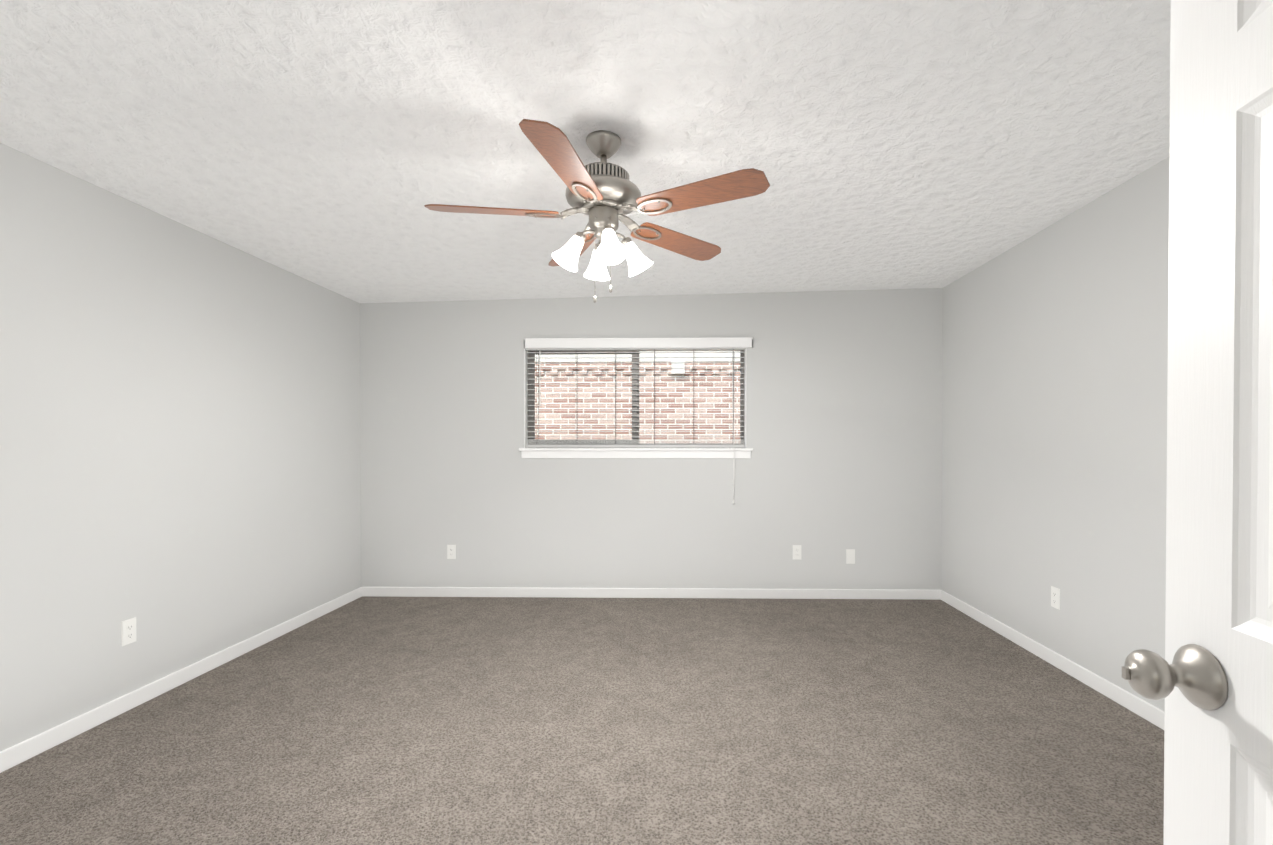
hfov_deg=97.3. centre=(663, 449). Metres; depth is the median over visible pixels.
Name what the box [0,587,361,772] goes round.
baseboard
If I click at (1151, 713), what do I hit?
baseboard
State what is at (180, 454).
wall
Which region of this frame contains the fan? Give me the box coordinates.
[424,119,769,302]
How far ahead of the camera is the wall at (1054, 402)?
3.03 m
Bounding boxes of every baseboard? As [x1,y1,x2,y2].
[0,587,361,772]
[362,587,940,599]
[940,590,1164,729]
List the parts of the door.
knob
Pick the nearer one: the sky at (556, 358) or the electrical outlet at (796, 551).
the electrical outlet at (796, 551)
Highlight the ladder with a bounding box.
[538,349,734,444]
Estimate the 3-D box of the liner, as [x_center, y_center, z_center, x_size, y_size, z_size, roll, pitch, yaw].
[-0.229,-0.428,4.552,1.793,0.835,0.084,0,1,1]
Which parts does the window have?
window apron, frame, glass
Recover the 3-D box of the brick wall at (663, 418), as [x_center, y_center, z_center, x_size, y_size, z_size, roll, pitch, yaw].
[0.064,0.289,7.736,12.000,2.960,0.230,0,1,1]
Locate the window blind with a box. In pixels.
[524,337,752,447]
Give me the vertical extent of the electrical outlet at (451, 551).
0.115 m
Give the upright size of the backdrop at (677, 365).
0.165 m
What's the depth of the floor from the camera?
2.35 m
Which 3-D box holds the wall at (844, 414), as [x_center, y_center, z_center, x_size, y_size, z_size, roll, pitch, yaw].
[-0.118,-0.081,4.580,4.972,2.560,0.140,0,1,1]
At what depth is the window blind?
4.51 m
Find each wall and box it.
[0,143,360,750]
[360,288,942,589]
[535,362,739,439]
[941,157,1168,711]
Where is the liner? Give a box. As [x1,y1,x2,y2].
[524,348,745,447]
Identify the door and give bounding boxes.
[1122,0,1272,844]
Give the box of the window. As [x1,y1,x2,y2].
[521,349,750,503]
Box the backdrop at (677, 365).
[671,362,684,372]
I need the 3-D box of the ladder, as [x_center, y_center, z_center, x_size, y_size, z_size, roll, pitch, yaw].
[-0.224,-0.422,4.544,1.602,0.767,0.056,0,1,1]
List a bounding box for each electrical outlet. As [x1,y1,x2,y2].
[121,617,135,645]
[447,545,455,558]
[793,545,800,558]
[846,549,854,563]
[1051,586,1059,609]
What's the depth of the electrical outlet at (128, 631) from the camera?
2.62 m
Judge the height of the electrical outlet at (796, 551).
0.115 m
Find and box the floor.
[0,596,1163,844]
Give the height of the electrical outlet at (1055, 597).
0.115 m
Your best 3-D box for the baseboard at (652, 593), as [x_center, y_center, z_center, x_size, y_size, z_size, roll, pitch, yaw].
[-0.120,1.161,4.515,4.692,0.078,0.014,0,1,1]
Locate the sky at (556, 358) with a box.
[535,351,739,361]
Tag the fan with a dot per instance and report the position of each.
(604, 195)
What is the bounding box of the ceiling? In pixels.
[0,0,1170,302]
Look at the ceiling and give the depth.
2.07 m
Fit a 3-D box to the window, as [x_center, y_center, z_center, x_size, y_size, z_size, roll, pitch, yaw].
[-0.221,-0.203,4.548,1.848,1.285,0.177,0,1,1]
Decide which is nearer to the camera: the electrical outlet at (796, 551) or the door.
the door

